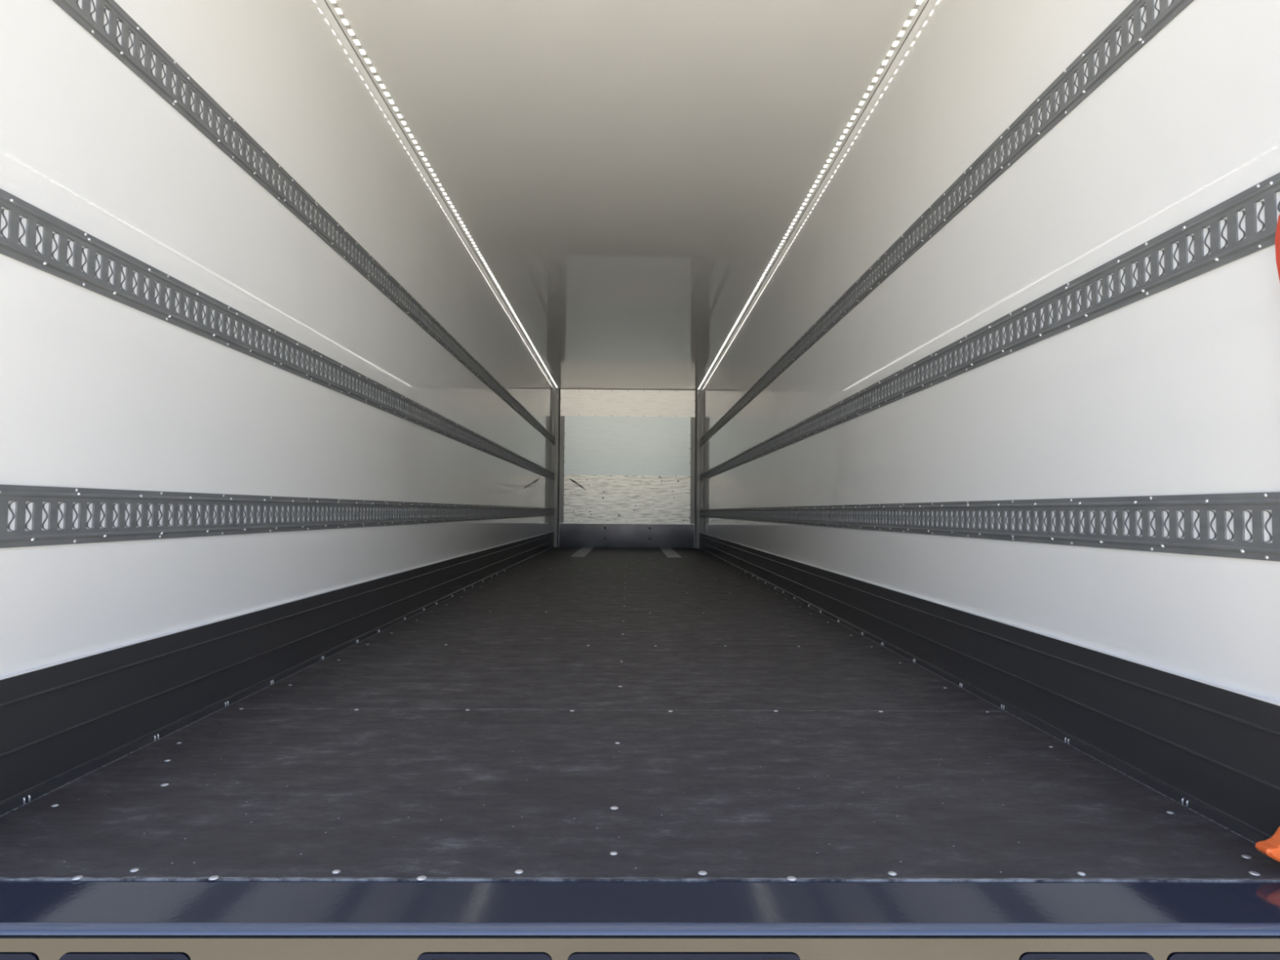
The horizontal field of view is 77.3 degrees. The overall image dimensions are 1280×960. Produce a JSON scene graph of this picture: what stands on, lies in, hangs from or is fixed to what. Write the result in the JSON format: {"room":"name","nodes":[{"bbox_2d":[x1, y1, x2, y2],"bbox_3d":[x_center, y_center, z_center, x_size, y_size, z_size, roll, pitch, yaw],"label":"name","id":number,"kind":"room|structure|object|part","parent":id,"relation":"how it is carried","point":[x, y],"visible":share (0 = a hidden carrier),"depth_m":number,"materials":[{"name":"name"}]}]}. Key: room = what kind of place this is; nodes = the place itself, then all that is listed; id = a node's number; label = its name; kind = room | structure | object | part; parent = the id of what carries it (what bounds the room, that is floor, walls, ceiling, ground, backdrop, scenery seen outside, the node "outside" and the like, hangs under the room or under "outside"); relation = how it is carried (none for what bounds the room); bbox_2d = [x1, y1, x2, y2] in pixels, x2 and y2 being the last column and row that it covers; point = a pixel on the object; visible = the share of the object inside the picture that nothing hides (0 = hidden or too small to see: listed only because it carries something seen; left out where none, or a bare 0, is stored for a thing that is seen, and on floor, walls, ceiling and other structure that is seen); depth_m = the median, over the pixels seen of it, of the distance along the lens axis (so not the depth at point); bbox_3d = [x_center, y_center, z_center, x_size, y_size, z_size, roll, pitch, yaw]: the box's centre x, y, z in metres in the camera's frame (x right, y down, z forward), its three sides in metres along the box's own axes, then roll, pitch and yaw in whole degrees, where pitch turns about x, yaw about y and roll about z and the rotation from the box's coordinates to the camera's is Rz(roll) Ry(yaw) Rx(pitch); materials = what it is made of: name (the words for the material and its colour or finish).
{"room":"cargo space","nodes":[
{"label":"cargo space","id":0,"kind":"room"},
{"bbox_2d":[0,0,555,676],"bbox_3d":[-1.400,-0.459,7.518,0.060,2.821,12.509,0,-2,-1],"label":"wall","id":1,"kind":"structure","parent":0,"point":[97,391],"depth_m":2.50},
{"bbox_2d":[0,188,554,480],"bbox_3d":[-1.365,-0.290,7.482,0.011,0.129,12.174,0,-2,-1],"label":"rail","id":2,"kind":"object","parent":1,"relation":"attached to","point":[29,235],"visible":1,"depth_m":2.25,"materials":[{"name":"grey metal"}]},
{"bbox_2d":[0,484,554,548],"bbox_3d":[-1.370,0.303,7.458,0.011,0.129,12.174,0,-2,-1],"label":"rail","id":3,"kind":"object","parent":1,"relation":"attached to","point":[30,515],"visible":1,"depth_m":2.26,"materials":[{"name":"grey metal"}]},
{"bbox_2d":[0,531,555,817],"bbox_3d":[-1.364,0.763,7.430,0.029,0.272,12.199,0,-2,-1],"label":"baseboard","id":4,"kind":"structure","parent":1,"relation":"attached to","point":[63,722],"depth_m":2.25,"materials":[{"name":"grey"}]},
{"bbox_2d":[52,0,555,445],"bbox_3d":[-1.361,-0.889,7.505,0.011,0.129,12.174,0,-2,-1],"label":"rail","id":5,"kind":"object","parent":1,"relation":"attached to","point":[105,20],"visible":1,"depth_m":2.58,"materials":[{"name":"grey metal"}]},
{"bbox_2d":[315,0,555,390],"bbox_3d":[-1.359,-1.780,7.485,0.001,0.057,12.299,0,-2,-1],"label":"trim","id":6,"kind":"structure","parent":1,"relation":"attached to","point":[322,5],"depth_m":4.46,"materials":[{"name":"white metal"}]},
{"bbox_2d":[324,0,928,390],"bbox_3d":[-0.120,-1.829,7.589,2.480,0.060,12.509,0,-2,-1],"label":"ceiling","id":7,"kind":"structure","parent":0,"point":[628,175],"depth_m":4.49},
{"bbox_2d":[330,0,557,387],"bbox_3d":[-1.323,-1.809,7.482,0.018,0.005,12.289,0,-2,-1],"label":"light strip","id":8,"kind":"object","parent":7,"relation":"attached to","point":[333,2],"visible":1,"depth_m":4.51,"materials":[{"name":"grey plastic"}]},
{"bbox_2d":[697,0,922,389],"bbox_3d":[1.085,-1.790,7.514,0.018,0.005,12.289,0,-2,-1],"label":"light strip","id":9,"kind":"object","parent":7,"relation":"attached to","point":[919,2],"visible":1,"depth_m":4.49,"materials":[{"name":"grey plastic"}]},
{"bbox_2d":[558,388,695,547],"bbox_3d":[-0.217,-0.176,13.731,2.480,2.761,0.104,0,-2,-1],"label":"wall","id":10,"kind":"structure","parent":0,"point":[627,452],"depth_m":13.69,"materials":[{"name":"metal"}]},
{"bbox_2d":[559,523,694,547],"bbox_3d":[-0.224,0.946,13.628,2.300,0.409,0.019,0,-2,-1],"label":"plate","id":11,"kind":"object","parent":10,"relation":"attached to","point":[571,535],"visible":1,"depth_m":13.63,"materials":[{"name":"silver metal"}]},
{"bbox_2d":[0,546,1279,882],"bbox_3d":[-0.141,0.934,7.483,2.480,0.052,12.303,0,-2,-1],"label":"floor","id":12,"kind":"structure","parent":0,"point":[606,714],"depth_m":1.91,"materials":[{"name":"black wood"}]},
{"bbox_2d":[553,387,564,546],"bbox_3d":[-1.374,-0.212,13.623,0.158,2.706,0.090,0,-2,-1],"label":"post","id":13,"kind":"object","parent":12,"relation":"on","point":[559,420],"visible":0.99,"depth_m":13.62,"materials":[{"name":"grey metal"}]},
{"bbox_3d":[-1.334,-0.182,13.661,0.076,1.828,0.012,0,-2,-1],"label":"mounting plate","id":14,"kind":"part","parent":13,"relation":"part of","materials":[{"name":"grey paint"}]},
{"bbox_2d":[570,546,593,556],"bbox_3d":[-0.860,1.086,12.169,0.188,0.007,2.867,0,-2,-1],"label":"floor strip","id":15,"kind":"object","parent":12,"relation":"on","point":[584,551],"visible":1,"depth_m":11.89,"materials":[{"name":"silver metal"}]},
{"bbox_2d":[659,547,681,557],"bbox_3d":[0.448,1.097,12.187,0.188,0.007,2.867,0,-2,-1],"label":"floor strip","id":16,"kind":"object","parent":12,"relation":"on","point":[668,552],"visible":1,"depth_m":11.85,"materials":[{"name":"silver metal"}]},
{"bbox_2d":[689,389,700,548],"bbox_3d":[0.944,-0.194,13.654,0.158,2.706,0.090,0,-2,-1],"label":"post","id":17,"kind":"object","parent":12,"relation":"on","point":[695,421],"visible":1,"depth_m":13.65,"materials":[{"name":"grey metal"}]},
{"bbox_3d":[0.902,-0.164,13.692,0.076,1.828,0.012,0,-2,-1],"label":"mounting plate","id":18,"kind":"part","parent":17,"relation":"part of","materials":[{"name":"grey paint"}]},
{"bbox_2d":[699,0,1279,702],"bbox_3d":[1.140,-0.439,7.552,0.060,2.821,12.509,0,-2,-1],"label":"wall","id":19,"kind":"structure","parent":0,"point":[1175,389],"depth_m":2.34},
{"bbox_2d":[0,875,1279,935],"bbox_3d":[-0.054,0.674,1.265,2.480,0.023,0.168,0,-2,-1],"label":"door sill","id":20,"kind":"structure","parent":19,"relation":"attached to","point":[27,908],"depth_m":1.24,"materials":[{"name":"blue paint"}]},
{"bbox_2d":[0,935,1279,959],"bbox_3d":[-0.054,0.783,1.181,2.600,0.220,0.026,0,-2,-1],"label":"rear crossmember","id":21,"kind":"object","parent":20,"relation":"attached to","point":[11,947],"visible":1,"depth_m":1.18,"materials":[{"name":"grey metal"}]},
{"bbox_3d":[-0.989,0.746,1.159,0.228,0.118,0.002,0,-2,-1],"label":"dark panel","id":22,"kind":"part","parent":21,"relation":"part of","materials":[{"name":"black metal"}]},
{"bbox_3d":[-0.751,0.748,1.162,0.189,0.118,0.002,0,-2,-1],"label":"dark panel","id":23,"kind":"part","parent":21,"relation":"part of","materials":[{"name":"black metal"}]},
{"bbox_3d":[-0.228,0.752,1.169,0.198,0.118,0.002,0,-2,-1],"label":"dark panel","id":24,"kind":"part","parent":21,"relation":"part of","materials":[{"name":"black metal"}]},
{"bbox_3d":[0.065,0.754,1.173,0.344,0.118,0.002,0,-2,-1],"label":"dark panel","id":25,"kind":"part","parent":21,"relation":"part of","materials":[{"name":"black metal"}]},
{"bbox_3d":[0.661,0.759,1.181,0.201,0.118,0.002,0,-2,-1],"label":"dark panel","id":26,"kind":"part","parent":21,"relation":"part of","materials":[{"name":"black metal"}]},
{"bbox_3d":[0.889,0.761,1.184,0.215,0.118,0.002,0,-2,-1],"label":"dark panel","id":27,"kind":"part","parent":21,"relation":"part of","materials":[{"name":"black metal"}]},
{"bbox_3d":[-0.054,0.677,1.269,2.480,0.018,0.135,0,-2,-1],"label":"sill plate","id":28,"kind":"part","parent":20,"relation":"part of","materials":[{"name":"blue paint"}]},
{"bbox_2d":[700,0,937,392],"bbox_3d":[1.120,-1.761,7.519,0.001,0.057,12.299,0,-2,-1],"label":"trim","id":29,"kind":"structure","parent":19,"relation":"attached to","point":[930,5],"depth_m":4.42,"materials":[{"name":"white metal"}]},
{"bbox_2d":[699,0,1193,446],"bbox_3d":[1.107,-0.869,7.535,0.011,0.129,12.183,0,-2,-1],"label":"rail","id":30,"kind":"object","parent":19,"relation":"attached to","point":[1141,20],"visible":1,"depth_m":2.54,"materials":[{"name":"grey metal"}]},
{"bbox_2d":[698,532,1279,844],"bbox_3d":[1.087,0.782,7.463,0.029,0.272,12.199,0,-2,-1],"label":"baseboard","id":31,"kind":"structure","parent":19,"relation":"attached to","point":[1212,749],"depth_m":2.06,"materials":[{"name":"grey"}]},
{"bbox_2d":[699,172,1279,481],"bbox_3d":[1.103,-0.271,7.511,0.011,0.129,12.183,0,-2,-1],"label":"rail","id":32,"kind":"object","parent":19,"relation":"attached to","point":[1245,224],"visible":1,"depth_m":2.09,"materials":[{"name":"grey metal"}]},
{"bbox_2d":[1255,213,1279,862],"bbox_3d":[1.133,0.077,1.414,0.100,1.194,0.044,0,-2,-1],"label":"strap","id":33,"kind":"object","parent":32,"relation":"hanging from","point":[1270,847],"visible":1,"depth_m":1.40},
{"bbox_2d":[699,492,1279,561],"bbox_3d":[1.099,0.323,7.488,0.011,0.129,12.183,0,-2,-1],"label":"rail","id":34,"kind":"object","parent":19,"relation":"attached to","point":[1246,526],"visible":1,"depth_m":2.08,"materials":[{"name":"grey metal"}]}
]}

